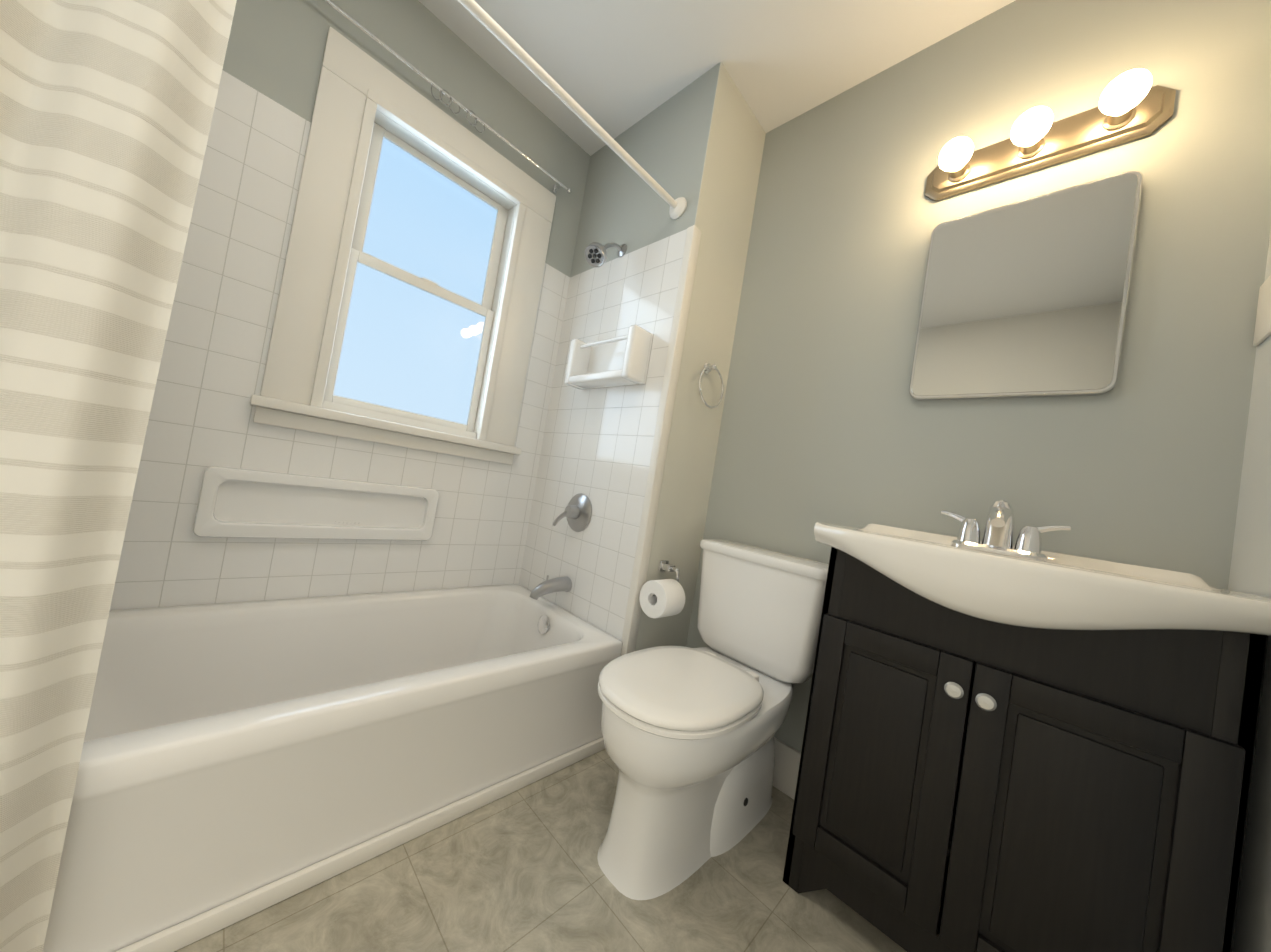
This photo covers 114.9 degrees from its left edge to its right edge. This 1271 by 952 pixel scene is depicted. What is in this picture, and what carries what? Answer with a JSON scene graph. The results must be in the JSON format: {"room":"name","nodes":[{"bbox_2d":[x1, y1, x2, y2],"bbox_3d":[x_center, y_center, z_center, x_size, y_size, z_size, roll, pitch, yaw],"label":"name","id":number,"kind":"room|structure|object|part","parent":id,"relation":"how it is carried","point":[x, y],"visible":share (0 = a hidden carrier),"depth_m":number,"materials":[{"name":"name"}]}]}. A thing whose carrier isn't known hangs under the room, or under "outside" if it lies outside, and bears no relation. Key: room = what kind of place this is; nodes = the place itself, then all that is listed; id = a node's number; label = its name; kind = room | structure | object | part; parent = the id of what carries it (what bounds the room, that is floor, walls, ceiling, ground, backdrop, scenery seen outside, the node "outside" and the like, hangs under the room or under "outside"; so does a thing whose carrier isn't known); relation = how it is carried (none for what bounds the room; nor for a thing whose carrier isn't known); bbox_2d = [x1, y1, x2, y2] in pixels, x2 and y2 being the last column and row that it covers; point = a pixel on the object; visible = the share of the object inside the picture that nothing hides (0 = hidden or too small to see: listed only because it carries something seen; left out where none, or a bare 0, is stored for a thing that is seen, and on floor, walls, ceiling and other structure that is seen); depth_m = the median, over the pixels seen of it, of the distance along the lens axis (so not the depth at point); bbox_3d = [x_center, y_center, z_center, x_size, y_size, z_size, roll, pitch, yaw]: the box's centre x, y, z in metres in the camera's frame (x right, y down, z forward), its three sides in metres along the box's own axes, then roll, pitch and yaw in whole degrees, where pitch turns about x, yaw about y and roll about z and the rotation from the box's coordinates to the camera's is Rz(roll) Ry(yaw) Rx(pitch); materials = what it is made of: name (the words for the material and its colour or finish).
{"room":"bathroom","nodes":[
{"label":"bathroom","id":0,"kind":"room"},
{"bbox_2d":[110,0,589,610],"bbox_3d":[-1.163,-0.498,1.377,0.150,2.560,1.970,8,-2,44],"label":"wall","id":1,"kind":"structure","parent":0,"point":[212,364],"depth_m":1.28,"materials":[{"name":"tile"}]},
{"bbox_2d":[193,466,438,540],"bbox_3d":[-1.079,0.115,1.457,0.084,0.212,0.670,8,-2,44],"label":"niche shelf","id":2,"kind":"object","parent":1,"relation":"attached to","point":[238,503],"visible":1,"depth_m":1.38,"materials":[{"name":"white ceramic"}]},
{"bbox_2d":[250,394,521,464],"bbox_3d":[-0.875,-0.151,1.579,0.080,0.083,0.919,8,-2,44],"label":"window sill","id":3,"kind":"structure","parent":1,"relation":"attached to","point":[280,413],"depth_m":1.47,"materials":[{"name":"white wood"}]},
{"bbox_2d":[260,27,555,446],"bbox_3d":[-0.839,-0.772,1.657,0.204,1.259,0.879,8,-2,44],"label":"window","id":4,"kind":"structure","parent":1,"relation":"in","point":[408,347],"depth_m":1.56,"materials":[{"name":"white wood"}]},
{"bbox_3d":[-0.837,-0.740,1.650,0.184,1.099,0.879,8,-2,44],"label":"window casing sides","id":5,"kind":"part","parent":4,"relation":"part of","materials":[{"name":"white wood"}]},
{"bbox_3d":[-0.874,-0.502,1.626,0.028,0.551,0.547,8,-2,44],"label":"window sash","id":6,"kind":"part","parent":4,"relation":"part of","materials":[{"name":"white wood"}]},
{"bbox_3d":[-0.874,-0.497,1.626,0.006,0.490,0.487,8,-2,44],"label":"sash glass","id":7,"kind":"part","parent":4,"relation":"part of","materials":[{"name":"blue"}]},
{"bbox_3d":[-0.818,-1.003,1.665,0.028,0.507,0.547,8,-2,44],"label":"window sash","id":8,"kind":"part","parent":4,"relation":"part of","materials":[{"name":"white wood"}]},
{"bbox_2d":[421,277,437,285],"bbox_3d":[-0.830,-0.780,1.635,0.024,0.012,0.060,8,-2,44],"label":"lock","id":9,"kind":"object","parent":4,"relation":"attached to","point":[429,281],"visible":0.67,"depth_m":1.62,"materials":[{"name":"white metal"}]},
{"bbox_3d":[-0.817,-1.011,1.665,0.006,0.443,0.459,8,-2,44],"label":"sash glass","id":10,"kind":"part","parent":4,"relation":"part of","materials":[{"name":"blue"}]},
{"bbox_2d":[323,0,570,193],"bbox_3d":[-0.744,-1.427,1.524,0.060,0.056,1.217,8,-2,44],"label":"rod","id":11,"kind":"object","parent":1,"relation":"attached to","point":[401,59],"visible":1,"depth_m":1.53,"materials":[{"name":"silver metal"}]},
{"bbox_2d":[175,749,906,951],"bbox_3d":[-0.465,0.943,0.698,2.360,0.100,2.637,8,-2,44],"label":"floor","id":12,"kind":"structure","parent":0,"point":[519,870],"depth_m":0.92,"materials":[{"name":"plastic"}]},
{"bbox_2d":[43,584,621,951],"bbox_3d":[-0.859,0.650,1.186,0.756,0.379,1.516,8,-2,44],"label":"bathtub","id":13,"kind":"object","parent":12,"relation":"on","point":[232,751],"visible":0.94,"depth_m":1.01,"materials":[{"name":"white ceramic"}]},
{"bbox_2d":[115,737,604,951],"bbox_3d":[-0.621,0.853,0.917,0.016,0.040,1.512,8,-2,44],"label":"baseboard","id":14,"kind":"structure","parent":13,"relation":"attached to","point":[174,938],"depth_m":0.88,"materials":[{"name":"white wood"}]},
{"bbox_2d":[597,539,828,899],"bbox_3d":[0.214,0.616,1.198,0.474,0.788,0.756,8,-2,44],"label":"toilet","id":15,"kind":"object","parent":12,"relation":"on","point":[688,733],"visible":1,"depth_m":1.06,"materials":[{"name":"white ceramic"}]},
{"bbox_3d":[0.133,0.562,1.109,0.372,0.046,0.504,8,-2,44],"label":"seat","id":16,"kind":"part","parent":15,"relation":"part of","materials":[{"name":"white plastic"}]},
{"bbox_2d":[783,500,1270,951],"bbox_3d":[0.746,0.564,0.903,0.687,1.044,0.468,8,-2,44],"label":"bathroom vanity","id":17,"kind":"object","parent":12,"relation":"on","point":[1057,749],"visible":1,"depth_m":0.76,"materials":[{"name":"brown wood"}]},
{"bbox_3d":[0.548,0.641,0.932,0.296,0.554,0.018,8,-2,44],"label":"door","id":18,"kind":"part","parent":17,"relation":"part of","materials":[{"name":"brown wood"}]},
{"bbox_3d":[0.673,0.441,0.817,0.082,0.032,0.026,8,-2,44],"label":"knob","id":19,"kind":"part","parent":17,"relation":"part of","materials":[{"name":"white"}]},
{"bbox_2d":[941,500,1070,562],"bbox_3d":[0.881,0.124,0.985,0.241,0.128,0.128,8,-2,44],"label":"faucet","id":20,"kind":"object","parent":17,"relation":"on","point":[998,535],"depth_m":0.98,"materials":[{"name":"silver metal"}]},
{"bbox_2d":[814,522,1270,640],"bbox_3d":[0.801,0.224,0.912,0.687,0.149,0.468,8,-2,44],"label":"sink","id":21,"kind":"object","parent":17,"relation":"in","point":[1024,586],"depth_m":0.74,"materials":[{"name":"white ceramic"}]},
{"bbox_3d":[0.766,0.670,0.716,0.313,0.554,0.018,8,-2,44],"label":"door","id":22,"kind":"part","parent":17,"relation":"part of","materials":[{"name":"brown wood"}]},
{"bbox_2d":[519,62,765,650],"bbox_3d":[-0.033,-0.299,1.993,0.925,2.560,0.517,8,-2,44],"label":"wall block","id":23,"kind":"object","parent":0,"point":[697,144],"visible":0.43,"depth_m":1.66,"materials":[{"name":"tile"}]},
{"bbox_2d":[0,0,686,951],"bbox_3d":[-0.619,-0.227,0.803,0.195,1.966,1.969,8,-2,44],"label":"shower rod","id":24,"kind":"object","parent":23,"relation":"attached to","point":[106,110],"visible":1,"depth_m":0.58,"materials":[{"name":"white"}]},
{"bbox_2d":[0,0,268,951],"bbox_3d":[-1.017,-0.261,0.384,0.177,1.883,0.755,8,-2,44],"label":"curtain","id":25,"kind":"object","parent":24,"relation":"hanging from","point":[107,107],"depth_m":0.58,"materials":[{"name":"fabric"}]},
{"bbox_2d":[529,575,571,599],"bbox_3d":[-0.352,0.457,1.675,0.062,0.095,0.178,8,-2,44],"label":"tub spout","id":26,"kind":"object","parent":23,"relation":"attached to","point":[556,584],"visible":1,"depth_m":1.66,"materials":[{"name":"grey metal"}]},
{"bbox_2d":[552,493,591,531],"bbox_3d":[-0.267,0.152,1.723,0.169,0.166,0.073,8,-2,44],"label":"shower valve","id":27,"kind":"object","parent":23,"relation":"attached to","point":[577,512],"visible":1,"depth_m":1.71,"materials":[{"name":"grey metal"}]},
{"bbox_2d":[585,242,626,267],"bbox_3d":[-0.118,-0.936,1.689,0.106,0.181,0.200,8,-2,44],"label":"shower head","id":28,"kind":"object","parent":23,"relation":"attached to","point":[595,255],"visible":1,"depth_m":1.64},
{"bbox_2d":[564,325,652,389],"bbox_3d":[-0.123,-0.478,1.678,0.409,0.203,0.103,8,-2,44],"label":"soap dish","id":29,"kind":"object","parent":23,"relation":"attached to","point":[618,361],"visible":1,"depth_m":1.67,"materials":[{"name":"white ceramic"}]},
{"bbox_2d":[621,225,700,655],"bbox_3d":[0.069,0.025,1.497,0.034,1.926,0.046,8,-2,44],"label":"trim","id":30,"kind":"structure","parent":23,"relation":"attached to","point":[659,448],"depth_m":1.49,"materials":[{"name":"white wood"}]},
{"bbox_2d":[639,560,684,618],"bbox_3d":[0.106,0.411,1.464,0.146,0.178,0.159,8,-2,44],"label":"toilet paper holder","id":31,"kind":"object","parent":23,"relation":"attached to","point":[662,598],"visible":1,"depth_m":1.41,"materials":[{"name":"white paper"}]},
{"bbox_2d":[699,362,723,407],"bbox_3d":[0.292,-0.364,1.619,0.046,0.187,0.168,8,-2,44],"label":"towel ring","id":32,"kind":"object","parent":23,"relation":"attached to","point":[708,367],"visible":1,"depth_m":1.62,"materials":[{"name":"silver metal"}]},
{"bbox_2d":[418,0,1015,155],"bbox_3d":[-0.043,-1.683,0.771,2.360,0.100,2.637,8,-2,44],"label":"ceiling","id":33,"kind":"structure","parent":0,"point":[613,69],"depth_m":1.49,"materials":[{"name":"white paint"}]},
{"bbox_2d":[686,0,1270,751],"bbox_3d":[0.929,-0.164,1.298,1.435,2.560,0.150,8,-2,44],"label":"wall","id":34,"kind":"structure","parent":0,"point":[826,418],"depth_m":1.16,"materials":[{"name":"grey paint"}]},
{"bbox_2d":[773,737,951,856],"bbox_3d":[0.633,1.008,1.253,1.269,0.150,0.016,8,-2,44],"label":"baseboard","id":35,"kind":"structure","parent":34,"relation":"attached to","point":[787,763],"depth_m":1.37,"materials":[{"name":"white"}]},
{"bbox_2d":[909,170,1142,400],"bbox_3d":[1.042,-0.492,1.125,0.421,0.558,0.026,8,-2,44],"label":"mirror","id":36,"kind":"object","parent":34,"relation":"attached to","point":[1027,298],"visible":0.98,"depth_m":1.09,"materials":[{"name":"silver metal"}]},
{"bbox_2d":[925,69,1175,201],"bbox_3d":[1.066,-0.924,1.092,0.490,0.120,0.153,8,-2,44],"label":"sconce","id":37,"kind":"object","parent":34,"relation":"attached to","point":[1133,106],"visible":1,"depth_m":1.07,"materials":[{"name":"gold metal"}]},
{"bbox_2d":[1228,230,1270,951],"bbox_3d":[0.477,-0.276,-0.092,0.150,2.560,2.487,8,-2,44],"label":"wall","id":38,"kind":"structure","parent":0,"point":[1250,569],"depth_m":0.72,"materials":[{"name":"white paint"}]},
{"bbox_2d":[1253,275,1270,346],"bbox_3d":[1.276,-0.339,0.820,0.006,0.130,0.083,8,-2,44],"label":"switch plate","id":39,"kind":"object","parent":38,"relation":"attached to","point":[1262,332],"visible":1,"depth_m":0.82,"materials":[{"name":"white plastic"}]}
]}

